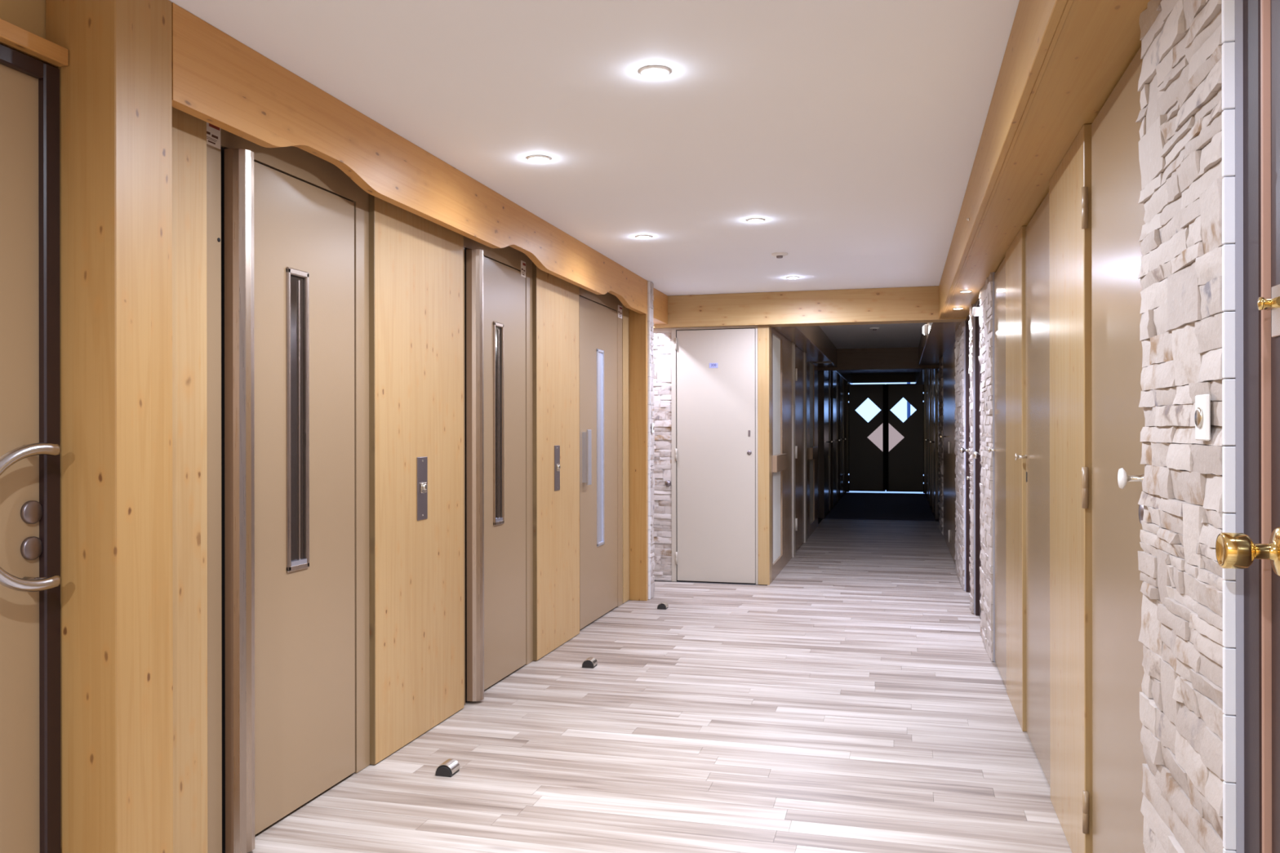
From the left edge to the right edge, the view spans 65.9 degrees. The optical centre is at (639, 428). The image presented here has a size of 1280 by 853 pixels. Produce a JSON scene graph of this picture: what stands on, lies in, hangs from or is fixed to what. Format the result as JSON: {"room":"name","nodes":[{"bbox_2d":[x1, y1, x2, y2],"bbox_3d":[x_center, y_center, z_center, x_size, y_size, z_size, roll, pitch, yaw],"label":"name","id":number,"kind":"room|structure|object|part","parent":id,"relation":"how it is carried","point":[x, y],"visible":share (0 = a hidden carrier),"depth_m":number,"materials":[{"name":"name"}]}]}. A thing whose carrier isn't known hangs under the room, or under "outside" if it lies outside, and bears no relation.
{"room":"elevator lobby","nodes":[
{"label":"elevator lobby","id":0,"kind":"room"},
{"bbox_2d":[0,0,45,39],"bbox_3d":[-1.405,0.146,2.616,0.155,2.413,9.350,0,0,15],"label":"wall","id":1,"kind":"structure","parent":0,"point":[29,15],"depth_m":2.28,"materials":[{"name":"paint"}]},
{"bbox_2d":[0,43,61,852],"bbox_3d":[-1.519,0.195,1.667,0.106,2.075,1.335,0,0,15],"label":"door","id":2,"kind":"structure","parent":1,"relation":"in","point":[30,580],"depth_m":2.25,"materials":[{"name":"beige laminate"}]},
{"bbox_3d":[-1.353,0.197,2.140,0.026,0.331,0.220,0,0,15],"label":"pull handle","id":3,"kind":"part","parent":2,"relation":"part of","materials":[{"name":"silver metal"}]},
{"bbox_2d":[0,18,68,66],"bbox_3d":[-1.545,-0.866,1.642,0.071,0.039,1.395,0,0,15],"label":"trim","id":4,"kind":"structure","parent":1,"relation":"attached to","point":[11,36],"depth_m":2.22,"materials":[{"name":"brown wood"}]},
{"bbox_2d":[172,106,207,852],"bbox_3d":[-1.275,0.085,2.623,0.091,2.287,0.260,0,0,15],"label":"wood panel","id":5,"kind":"object","parent":1,"relation":"attached to","point":[189,362],"visible":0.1,"depth_m":2.67,"materials":[{"name":"brown wood"}]},
{"bbox_2d":[206,128,369,852],"bbox_3d":[-1.107,0.086,3.180,0.133,2.289,0.900,0,0,15],"label":"door","id":6,"kind":"structure","parent":1,"relation":"in","point":[287,229],"depth_m":3.12,"materials":[{"name":"beige paint"}]},
{"bbox_2d":[206,122,220,149],"bbox_3d":[-1.209,-0.833,2.787,0.002,0.070,0.076,0,0,15],"label":"sticker","id":7,"kind":"object","parent":6,"relation":"attached to","point":[213,132],"visible":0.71,"depth_m":2.79,"materials":[{"name":"beige paper"}]},
{"bbox_3d":[-1.103,0.431,3.183,0.012,0.014,0.086,0,0,15],"label":"sill","id":8,"kind":"part","parent":6,"relation":"part of","materials":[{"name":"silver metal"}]},
{"bbox_2d":[368,194,464,764],"bbox_3d":[-0.917,0.084,3.992,0.091,2.287,0.766,0,0,15],"label":"wood panel","id":9,"kind":"object","parent":1,"relation":"attached to","point":[416,263],"visible":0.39,"depth_m":3.90,"materials":[{"name":"brown wood"}]},
{"bbox_2d":[417,456,427,520],"bbox_3d":[-0.875,0.237,3.936,0.018,0.249,0.084,0,0,15],"label":"switch plate","id":10,"kind":"object","parent":9,"relation":"attached to","point":[422,462],"visible":1,"depth_m":3.93,"materials":[{"name":"silver metal"}]},
{"bbox_2d":[420,482,426,493],"bbox_3d":[-0.869,0.236,3.968,0.005,0.042,0.048,0,0,15],"label":"switch","id":11,"kind":"object","parent":10,"relation":"attached to","point":[423,485],"depth_m":3.96,"materials":[{"name":"silver metal"}]},
{"bbox_2d":[463,235,533,704],"bbox_3d":[-0.685,0.086,4.795,0.133,2.289,0.902,0,0,15],"label":"door","id":12,"kind":"structure","parent":1,"relation":"in","point":[498,396],"depth_m":4.76,"materials":[{"name":"beige paint"}]},
{"bbox_3d":[-0.685,0.440,4.777,0.012,0.014,0.087,0,0,15],"label":"sill","id":13,"kind":"part","parent":12,"relation":"part of","materials":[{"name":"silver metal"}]},
{"bbox_2d":[520,260,525,277],"bbox_3d":[-0.602,-0.824,5.101,0.002,0.080,0.065,0,0,15],"label":"sticker","id":14,"kind":"object","parent":12,"relation":"attached to","point":[522,263],"visible":1,"depth_m":5.09,"materials":[{"name":"beige paper"}]},
{"bbox_2d":[532,262,579,660],"bbox_3d":[-0.499,0.083,5.587,0.091,2.287,0.724,0,0,15],"label":"wood panel","id":15,"kind":"object","parent":1,"relation":"attached to","point":[555,300],"visible":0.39,"depth_m":5.50,"materials":[{"name":"brown wood"}]},
{"bbox_2d":[554,445,559,490],"bbox_3d":[-0.469,0.219,5.487,0.018,0.246,0.082,0,0,15],"label":"switch plate","id":16,"kind":"object","parent":15,"relation":"attached to","point":[557,448],"visible":1,"depth_m":5.48,"materials":[{"name":"silver metal"}]},
{"bbox_2d":[556,463,559,471],"bbox_3d":[-0.459,0.217,5.533,0.005,0.042,0.048,0,0,15],"label":"switch","id":17,"kind":"object","parent":16,"relation":"attached to","point":[557,464],"depth_m":5.52,"materials":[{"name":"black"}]},
{"bbox_2d":[578,287,622,630],"bbox_3d":[-0.269,0.085,6.429,0.109,2.289,1.038,0,0,15],"label":"door","id":18,"kind":"structure","parent":1,"relation":"in","point":[601,470],"depth_m":6.43,"materials":[{"name":"beige paint"}]},
{"bbox_3d":[-0.313,0.175,6.069,0.012,0.340,0.070,0,0,15],"label":"pull handle","id":19,"kind":"part","parent":18,"relation":"part of","materials":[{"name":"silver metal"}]},
{"bbox_2d":[617,305,622,318],"bbox_3d":[-0.139,-0.812,6.872,0.002,0.085,0.105,0,0,15],"label":"sticker","id":20,"kind":"object","parent":18,"relation":"attached to","point":[620,308],"visible":1,"depth_m":6.87,"materials":[{"name":"beige paper"}]},
{"bbox_2d":[622,304,629,603],"bbox_3d":[-0.133,0.083,7.019,0.073,2.287,0.163,0,0,15],"label":"wood panel","id":21,"kind":"object","parent":1,"relation":"attached to","point":[625,312],"visible":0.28,"depth_m":7.00,"materials":[{"name":"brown wood"}]},
{"bbox_2d":[168,0,1019,373],"bbox_3d":[1.023,-1.115,8.725,3.760,0.100,22.600,0,0,15],"label":"ceiling","id":22,"kind":"structure","parent":0,"point":[853,129],"depth_m":3.31,"materials":[{"name":"white paint"}]},
{"bbox_2d":[171,2,647,314],"bbox_3d":[-0.573,-0.940,4.786,0.040,0.242,4.800,0,0,15],"label":"beam","id":23,"kind":"structure","parent":22,"relation":"attached to","point":[218,80],"depth_m":3.31,"materials":[{"name":"brown wood"}]},
{"bbox_2d":[526,155,551,163],"bbox_3d":[-0.398,-1.059,3.883,0.094,0.006,0.094,0,0,15],"label":"recessed light","id":24,"kind":"object","parent":22,"relation":"in","point":[535,158],"visible":1,"depth_m":3.87,"materials":[{"name":"white plastic"}]},
{"bbox_2d":[635,235,652,239],"bbox_3d":[0.021,-1.059,5.468,0.094,0.006,0.094,0,0,15],"label":"recessed light","id":25,"kind":"object","parent":22,"relation":"in","point":[639,237],"visible":1,"depth_m":5.45,"materials":[{"name":"white plastic"}]},
{"bbox_2d":[639,65,671,78],"bbox_3d":[0.044,-1.059,2.938,0.094,0.006,0.094,0,0,15],"label":"recessed light","id":26,"kind":"object","parent":22,"relation":"in","point":[654,71],"visible":1,"depth_m":2.93,"materials":[{"name":"white plastic"}]},
{"bbox_2d":[653,288,667,324],"bbox_3d":[0.072,-0.949,7.590,0.135,0.227,0.677,0,0,15],"label":"beam","id":27,"kind":"structure","parent":22,"relation":"attached to","point":[660,300],"depth_m":7.67,"materials":[{"name":"brown wood"}]},
{"bbox_2d":[746,217,764,222],"bbox_3d":[0.589,-1.060,5.037,0.094,0.006,0.094,0,0,15],"label":"recessed light","id":28,"kind":"object","parent":22,"relation":"in","point":[753,220],"visible":1,"depth_m":5.03,"materials":[{"name":"white plastic"}]},
{"bbox_2d":[771,252,787,258],"bbox_3d":[0.849,-1.050,6.011,0.100,0.028,0.100,0,0,15],"label":"smoke detector","id":29,"kind":"object","parent":22,"relation":"attached to","point":[778,255],"visible":1,"depth_m":5.98,"materials":[{"name":"white plastic"}]},
{"bbox_2d":[786,276,799,279],"bbox_3d":[1.076,-1.061,6.954,0.094,0.006,0.094,0,0,15],"label":"recessed light","id":30,"kind":"object","parent":22,"relation":"in","point":[787,277],"visible":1,"depth_m":6.94,"materials":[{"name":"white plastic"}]},
{"bbox_2d":[870,327,879,330],"bbox_3d":[2.482,-1.053,10.452,0.100,0.028,0.100,0,0,15],"label":"smoke detector","id":31,"kind":"object","parent":22,"relation":"attached to","point":[872,328],"visible":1,"depth_m":10.42,"materials":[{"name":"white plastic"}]},
{"bbox_2d":[817,346,938,370],"bbox_3d":[3.116,-0.927,13.165,1.760,0.280,0.150,0,0,15],"label":"cross beam","id":32,"kind":"structure","parent":22,"relation":"attached to","point":[877,358],"depth_m":13.08,"materials":[{"name":"brown wood"}]},
{"bbox_2d":[647,280,648,446],"bbox_3d":[-0.099,0.144,7.213,0.353,2.413,0.135,0,0,15],"label":"wall pier","id":33,"kind":"object","parent":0,"point":[647,281],"visible":0.14,"depth_m":7.11,"materials":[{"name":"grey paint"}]},
{"bbox_2d":[647,281,655,599],"bbox_3d":[0.086,0.083,7.165,0.027,2.288,0.135,0,0,15],"label":"stone pier","id":34,"kind":"object","parent":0,"point":[651,366],"visible":1,"depth_m":7.13,"materials":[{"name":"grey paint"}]},
{"bbox_2d":[651,422,654,432],"bbox_3d":[0.097,-0.005,7.164,0.012,0.072,0.058,0,0,15],"label":"light switch","id":35,"kind":"object","parent":34,"relation":"attached to","point":[652,424],"visible":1,"depth_m":7.14,"materials":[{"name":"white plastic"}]},
{"bbox_2d":[246,492,1071,852],"bbox_3d":[0.981,1.288,8.530,3.670,0.120,22.000,0,0,15],"label":"floor","id":36,"kind":"structure","parent":0,"point":[854,700],"depth_m":3.89,"materials":[{"name":"grey"}]},
{"bbox_2d":[45,0,173,852],"bbox_3d":[-1.281,0.086,2.393,0.199,2.293,0.186,0,0,15],"label":"wooden post","id":37,"kind":"object","parent":36,"relation":"on","point":[116,84],"visible":0.94,"depth_m":2.31,"materials":[{"name":"brown wood"}]},
{"bbox_2d":[435,758,460,777],"bbox_3d":[-0.688,1.210,3.531,0.066,0.041,0.069,0,0,15],"label":"door stop","id":38,"kind":"object","parent":36,"relation":"on","point":[450,766],"visible":1,"depth_m":3.50,"materials":[{"name":"silver rubber"}]},
{"bbox_2d":[582,657,597,668],"bbox_3d":[-0.261,1.210,5.114,0.066,0.041,0.069,0,0,15],"label":"door stop","id":39,"kind":"object","parent":36,"relation":"on","point":[591,662],"visible":1,"depth_m":5.09,"materials":[{"name":"silver rubber"}]},
{"bbox_2d":[629,309,648,600],"bbox_3d":[-0.041,0.084,7.104,0.189,2.292,0.044,0,0,15],"label":"end post","id":40,"kind":"object","parent":36,"relation":"on","point":[638,448],"visible":0.71,"depth_m":7.08,"materials":[{"name":"brown wood"}]},
{"bbox_2d":[657,601,668,609],"bbox_3d":[0.156,1.209,6.762,0.066,0.041,0.069,0,0,15],"label":"door stop","id":41,"kind":"object","parent":36,"relation":"on","point":[663,605],"visible":1,"depth_m":6.73,"materials":[{"name":"silver rubber"}]},
{"bbox_2d":[757,325,771,585],"bbox_3d":[0.989,0.209,7.837,0.090,2.039,0.136,0,0,15],"label":"post","id":42,"kind":"object","parent":36,"relation":"on","point":[764,332],"visible":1,"depth_m":7.77,"materials":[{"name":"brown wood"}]},
{"bbox_2d":[824,493,935,521],"bbox_3d":[3.919,1.226,15.958,1.450,0.012,5.540,0,0,15],"label":"entrance mat","id":43,"kind":"object","parent":36,"relation":"on","point":[855,506],"visible":0.93,"depth_m":15.19,"materials":[{"name":"grey"}]},
{"bbox_2d":[1005,226,1026,731],"bbox_3d":[1.665,0.203,4.300,0.076,2.049,0.627,0,0,15],"label":"door","id":44,"kind":"structure","parent":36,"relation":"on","point":[1015,407],"depth_m":4.21,"materials":[{"name":"beige wood"}]},
{"bbox_2d":[1048,124,1092,852],"bbox_3d":[1.314,0.203,2.959,0.076,2.049,0.630,0,0,15],"label":"door","id":45,"kind":"structure","parent":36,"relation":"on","point":[1070,245],"depth_m":2.85,"materials":[{"name":"beige wood"}]},
{"bbox_2d":[653,328,671,581],"bbox_3d":[-0.001,0.209,8.030,0.528,2.038,0.025,0,0,15],"label":"stone wall","id":46,"kind":"structure","parent":0,"point":[662,526],"depth_m":7.98,"materials":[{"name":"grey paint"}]},
{"bbox_2d":[665,480,671,486],"bbox_3d":[0.224,0.440,7.955,0.048,0.048,0.021,0,0,15],"label":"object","id":47,"kind":"structure","parent":46,"relation":"attached to","point":[668,482],"depth_m":7.95,"materials":[{"name":"metal"}]},
{"bbox_2d":[653,285,966,328],"bbox_3d":[1.262,-0.938,7.732,2.475,0.252,0.200,0,0,15],"label":"cross beam","id":48,"kind":"structure","parent":46,"relation":"attached to","point":[915,304],"depth_m":7.63,"materials":[{"name":"brown wood"}]},
{"bbox_2d":[654,580,764,585],"bbox_3d":[0.002,0.270,8.104,2.095,2.160,0.120,0,0,15],"label":"wall","id":49,"kind":"structure","parent":0,"point":[655,580],"depth_m":7.90,"materials":[{"name":"grey paint"}]},
{"bbox_2d":[671,325,758,584],"bbox_3d":[0.591,0.210,7.869,0.694,2.039,0.034,0,0,15],"label":"door","id":50,"kind":"structure","parent":49,"relation":"in","point":[714,370],"depth_m":7.87,"materials":[{"name":"beige paint"}]},
{"bbox_3d":[0.586,-0.503,7.870,0.070,0.040,0.003,0,0,15],"label":"number plate","id":51,"kind":"part","parent":50,"relation":"part of","materials":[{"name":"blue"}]},
{"bbox_2d":[783,336,792,566],"bbox_3d":[1.343,0.203,9.110,0.049,2.049,0.685,0,0,15],"label":"board","id":52,"kind":"object","parent":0,"point":[787,344],"visible":0.71,"depth_m":9.09,"materials":[{"name":"beige paint"}]},
{"bbox_2d":[806,354,817,539],"bbox_3d":[2.002,0.202,11.625,0.049,2.049,1.695,0,0,15],"label":"wall","id":53,"kind":"structure","parent":0,"point":[807,356],"depth_m":11.15,"materials":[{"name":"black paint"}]},
{"bbox_2d":[817,370,818,519],"bbox_3d":[2.987,0.139,15.861,0.140,2.413,7.000,0,0,15],"label":"wall","id":54,"kind":"structure","parent":0,"point":[818,371],"depth_m":13.45,"materials":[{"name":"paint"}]},
{"bbox_2d":[818,370,832,518],"bbox_3d":[2.668,0.201,14.135,0.115,2.049,1.300,0,0,15],"label":"door","id":55,"kind":"structure","parent":54,"relation":"in","point":[824,442],"depth_m":13.52,"materials":[{"name":"paint"}]},
{"bbox_2d":[830,375,839,507],"bbox_3d":[3.149,0.201,15.973,0.115,2.049,1.300,0,0,15],"label":"door","id":56,"kind":"structure","parent":54,"relation":"in","point":[833,382],"depth_m":15.78,"materials":[{"name":"paint"}]},
{"bbox_2d":[838,381,845,498],"bbox_3d":[3.631,0.200,17.811,0.115,2.049,1.300,0,0,15],"label":"door","id":57,"kind":"structure","parent":54,"relation":"in","point":[841,387],"depth_m":17.77,"materials":[{"name":"paint"}]},
{"bbox_2d":[844,372,926,493],"bbox_3d":[4.693,0.136,18.980,1.860,2.413,0.140,0,0,15],"label":"wall","id":58,"kind":"structure","parent":0,"point":[895,375],"depth_m":18.93,"materials":[{"name":"paint"}]},
{"bbox_2d":[845,379,924,493],"bbox_3d":[4.695,0.148,18.928,1.458,2.149,0.120,0,0,15],"label":"door","id":59,"kind":"structure","parent":58,"relation":"in","point":[885,424],"depth_m":18.89,"materials":[{"name":"paint"}]},
{"bbox_3d":[4.508,0.167,18.953,0.290,0.550,0.006,0,0,15],"label":"half diamond panel","id":60,"kind":"part","parent":59,"relation":"part of","materials":[{"name":"pink"}]},
{"bbox_3d":[4.894,0.166,18.852,0.290,0.550,0.006,0,0,15],"label":"half diamond panel","id":61,"kind":"part","parent":59,"relation":"part of","materials":[{"name":"pink"}]},
{"bbox_2d":[925,368,940,524],"bbox_3d":[4.581,0.198,15.397,0.059,2.049,6.890,0,0,15],"label":"wall","id":62,"kind":"structure","parent":0,"point":[938,388],"depth_m":13.23,"materials":[{"name":"paint"}]},
{"bbox_2d":[924,376,931,506],"bbox_3d":[4.732,0.198,16.231,0.070,2.049,1.200,0,0,15],"label":"door","id":63,"kind":"structure","parent":62,"relation":"in","point":[929,381],"depth_m":16.33,"materials":[{"name":"paint"}]},
{"bbox_3d":[4.753,0.198,16.225,0.026,2.049,1.200,0,0,15],"label":"frame","id":64,"kind":"part","parent":63,"relation":"part of","materials":[{"name":"paint"}]},
{"bbox_2d":[929,368,937,519],"bbox_3d":[4.124,0.199,13.909,0.070,2.049,1.200,0,0,15],"label":"door","id":65,"kind":"structure","parent":62,"relation":"in","point":[934,442],"depth_m":13.80,"materials":[{"name":"paint"}]},
{"bbox_3d":[4.145,0.199,13.903,0.026,2.049,1.200,0,0,15],"label":"frame","id":66,"kind":"part","parent":65,"relation":"part of","materials":[{"name":"paint"}]},
{"bbox_2d":[937,356,942,534],"bbox_3d":[3.552,0.198,11.671,0.049,2.048,0.820,0,0,15],"label":"stone wall","id":67,"kind":"structure","parent":0,"point":[940,373],"depth_m":11.51,"materials":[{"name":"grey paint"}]},
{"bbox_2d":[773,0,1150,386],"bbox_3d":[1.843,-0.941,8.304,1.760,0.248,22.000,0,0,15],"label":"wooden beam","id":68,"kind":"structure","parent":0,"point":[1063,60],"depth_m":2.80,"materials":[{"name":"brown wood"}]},
{"bbox_2d":[922,324,928,335],"bbox_3d":[2.520,-0.871,8.726,0.045,0.085,0.160,0,0,15],"label":"emergency light","id":69,"kind":"object","parent":68,"relation":"attached to","point":[925,328],"visible":0.98,"depth_m":8.65,"materials":[{"name":"white plastic"}]},
{"bbox_2d":[960,289,972,293],"bbox_3d":[1.947,-0.819,5.903,0.072,0.006,0.072,0,0,15],"label":"light","id":70,"kind":"object","parent":68,"relation":"attached to","point":[967,291],"visible":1,"depth_m":5.89,"materials":[{"name":"white plastic"}]},
{"bbox_2d":[954,272,994,661],"bbox_3d":[2.279,0.200,6.846,0.026,2.048,3.400,0,0,15],"label":"stone wall","id":71,"kind":"structure","parent":0,"point":[985,358],"depth_m":5.76,"materials":[{"name":"grey stone"}]},
{"bbox_2d":[972,306,980,316],"bbox_3d":[2.025,-0.701,5.923,0.057,0.055,0.037,0,0,15],"label":"metal fitting","id":72,"kind":"object","parent":71,"relation":"attached to","point":[975,310],"visible":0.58,"depth_m":5.91,"materials":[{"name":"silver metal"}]},
{"bbox_2d":[964,271,995,662],"bbox_3d":[2.329,0.201,6.833,0.077,2.050,3.400,0,0,15],"label":"wall","id":73,"kind":"structure","parent":0,"point":[965,321],"depth_m":6.53,"materials":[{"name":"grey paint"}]},
{"bbox_2d":[1135,0,1236,852],"bbox_3d":[0.938,0.202,1.721,0.026,2.048,0.525,0,0,15],"label":"stone wall","id":74,"kind":"structure","parent":0,"point":[1186,85],"depth_m":1.65,"materials":[{"name":"grey white-beige stone cladding"}]},
{"bbox_2d":[1194,394,1210,440],"bbox_3d":[0.881,-0.017,1.552,0.012,0.072,0.058,0,0,15],"label":"light switch","id":75,"kind":"object","parent":74,"relation":"attached to","point":[1202,402],"visible":1,"depth_m":1.54,"materials":[{"name":"white plastic"}]},
{"bbox_2d":[1232,0,1244,852],"bbox_3d":[0.987,0.203,1.708,0.077,2.050,0.525,0,0,15],"label":"door frame","id":76,"kind":"structure","parent":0,"point":[1238,41],"depth_m":1.46,"materials":[{"name":"grey paint"}]},
{"bbox_3d":[1.536,0.141,10.194,0.125,2.413,4.699,0,0,15],"label":"wall","id":77,"kind":"structure","parent":0,"visible":0},
{"bbox_2d":[771,327,786,582],"bbox_3d":[1.158,0.204,8.334,0.084,2.049,0.896,0,0,15],"label":"wall panel","id":78,"kind":"object","parent":77,"relation":"attached to","point":[778,455],"visible":0.73,"depth_m":8.36,"materials":[{"name":"beige paint"}]},
{"bbox_3d":[1.127,0.166,8.313,0.034,1.875,0.665,0,0,15],"label":"infill panel","id":79,"kind":"part","parent":78,"relation":"part of","materials":[{"name":"beige paint"}]},
{"bbox_3d":[1.168,0.285,8.303,0.050,0.137,0.705,0,0,15],"label":"rail","id":80,"kind":"part","parent":78,"relation":"part of","materials":[{"name":"beige paint"}]},
{"bbox_2d":[791,342,806,557],"bbox_3d":[1.625,0.203,10.119,0.082,2.049,1.400,0,0,15],"label":"door","id":81,"kind":"structure","parent":77,"relation":"in","point":[798,357],"depth_m":10.08,"materials":[{"name":"beige paint"}]},
{"bbox_2d":[808,356,817,536],"bbox_3d":[2.022,0.202,11.630,0.084,2.049,0.861,0,0,15],"label":"wall panel","id":82,"kind":"object","parent":77,"relation":"attached to","point":[812,448],"visible":0.73,"depth_m":11.73,"materials":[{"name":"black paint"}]},
{"bbox_3d":[1.990,0.164,11.610,0.034,1.875,0.630,0,0,15],"label":"infill panel","id":83,"kind":"part","parent":82,"relation":"part of","materials":[{"name":"beige paint"}]},
{"bbox_3d":[2.031,0.283,11.599,0.050,0.137,0.670,0,0,15],"label":"rail","id":84,"kind":"part","parent":82,"relation":"part of","materials":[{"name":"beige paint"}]},
{"bbox_3d":[2.757,0.139,8.116,0.100,2.413,22.100,0,0,15],"label":"wall","id":85,"kind":"structure","parent":0,"visible":0},
{"bbox_2d":[939,337,955,565],"bbox_3d":[3.110,0.198,9.926,0.132,2.042,2.720,0,0,15],"label":"door","id":86,"kind":"structure","parent":85,"relation":"in","point":[948,357],"depth_m":9.79,"materials":[{"name":"black paint"}]},
{"bbox_2d":[960,313,970,592],"bbox_3d":[2.378,0.202,7.109,0.121,2.049,0.720,0,0,15],"label":"door","id":87,"kind":"structure","parent":85,"relation":"in","point":[962,450],"depth_m":7.41,"materials":[{"name":"brown paint"}]},
{"bbox_3d":[2.413,0.161,7.348,0.068,0.052,0.052,0,0,15],"label":"knob","id":88,"kind":"part","parent":87,"relation":"part of","materials":[{"name":"silver metal"}]},
{"bbox_3d":[2.402,0.202,7.103,0.072,2.049,0.720,0,0,15],"label":"frame","id":89,"kind":"part","parent":87,"relation":"part of","materials":[{"name":"brown paint"}]},
{"bbox_2d":[973,298,981,618],"bbox_3d":[2.142,0.202,6.210,0.121,2.049,0.660,0,0,15],"label":"door","id":90,"kind":"structure","parent":85,"relation":"in","point":[976,455],"depth_m":6.48,"materials":[{"name":"brown paint"}]},
{"bbox_3d":[2.063,0.162,6.013,0.068,0.052,0.052,0,0,15],"label":"knob","id":91,"kind":"part","parent":90,"relation":"part of","materials":[{"name":"silver metal"}]},
{"bbox_3d":[2.166,0.202,6.204,0.072,2.049,0.660,0,0,15],"label":"frame","id":92,"kind":"part","parent":90,"relation":"part of","materials":[{"name":"brown paint"}]},
{"bbox_2d":[987,257,1006,688],"bbox_3d":[1.794,0.202,4.903,0.085,2.050,0.625,0,0,15],"label":"door","id":93,"kind":"structure","parent":85,"relation":"in","point":[1000,605],"depth_m":4.91,"materials":[{"name":"beige paint"}]},
{"bbox_2d":[1014,191,1050,787],"bbox_3d":[1.466,0.203,3.632,0.095,2.050,0.770,0,0,15],"label":"door","id":94,"kind":"structure","parent":85,"relation":"in","point":[1037,232],"depth_m":3.60,"materials":[{"name":"beige paint"}]},
{"bbox_3d":[1.530,0.113,3.956,0.035,0.012,0.011,0,0,15],"label":"knob","id":95,"kind":"part","parent":94,"relation":"part of","materials":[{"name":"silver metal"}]},
{"bbox_2d":[1081,46,1146,852],"bbox_3d":[1.114,0.203,2.307,0.104,2.050,0.718,0,0,15],"label":"door","id":96,"kind":"structure","parent":85,"relation":"in","point":[1118,421],"depth_m":2.31,"materials":[{"name":"beige paint"}]},
{"bbox_3d":[1.030,0.103,2.051,0.038,0.022,0.022,0,0,15],"label":"knob","id":97,"kind":"part","parent":96,"relation":"part of","materials":[{"name":"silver metal"}]},
{"bbox_2d":[1215,0,1279,852],"bbox_3d":[0.736,0.204,0.862,0.134,2.050,1.240,0,0,15],"label":"door","id":98,"kind":"structure","parent":85,"relation":"in","point":[1256,550],"depth_m":1.39,"materials":[{"name":"brown paint"}]},
{"bbox_3d":[0.833,0.167,1.345,0.076,0.070,0.070,0,0,15],"label":"knob","id":99,"kind":"part","parent":98,"relation":"part of","materials":[{"name":"gold metal"}]},
{"bbox_3d":[0.768,0.204,0.853,0.068,2.050,1.240,0,0,15],"label":"frame","id":100,"kind":"part","parent":98,"relation":"part of","materials":[{"name":"brown paint"}]},
{"bbox_3d":[0.857,-0.171,1.352,0.021,0.018,0.018,0,0,15],"label":"bolt knob","id":101,"kind":"part","parent":98,"relation":"part of","materials":[{"name":"gold metal"}]},
{"label":"outside","id":102,"kind":"structure","parent":0,"visible":0},
{"bbox_2d":[848,474,924,493],"bbox_3d":[7.556,1.303,28.837,24.000,0.130,20.380,0,0,15],"label":"ground","id":103,"kind":"structure","parent":102,"point":[886,491],"depth_m":19.44,"materials":[{"name":"white"}]}
]}

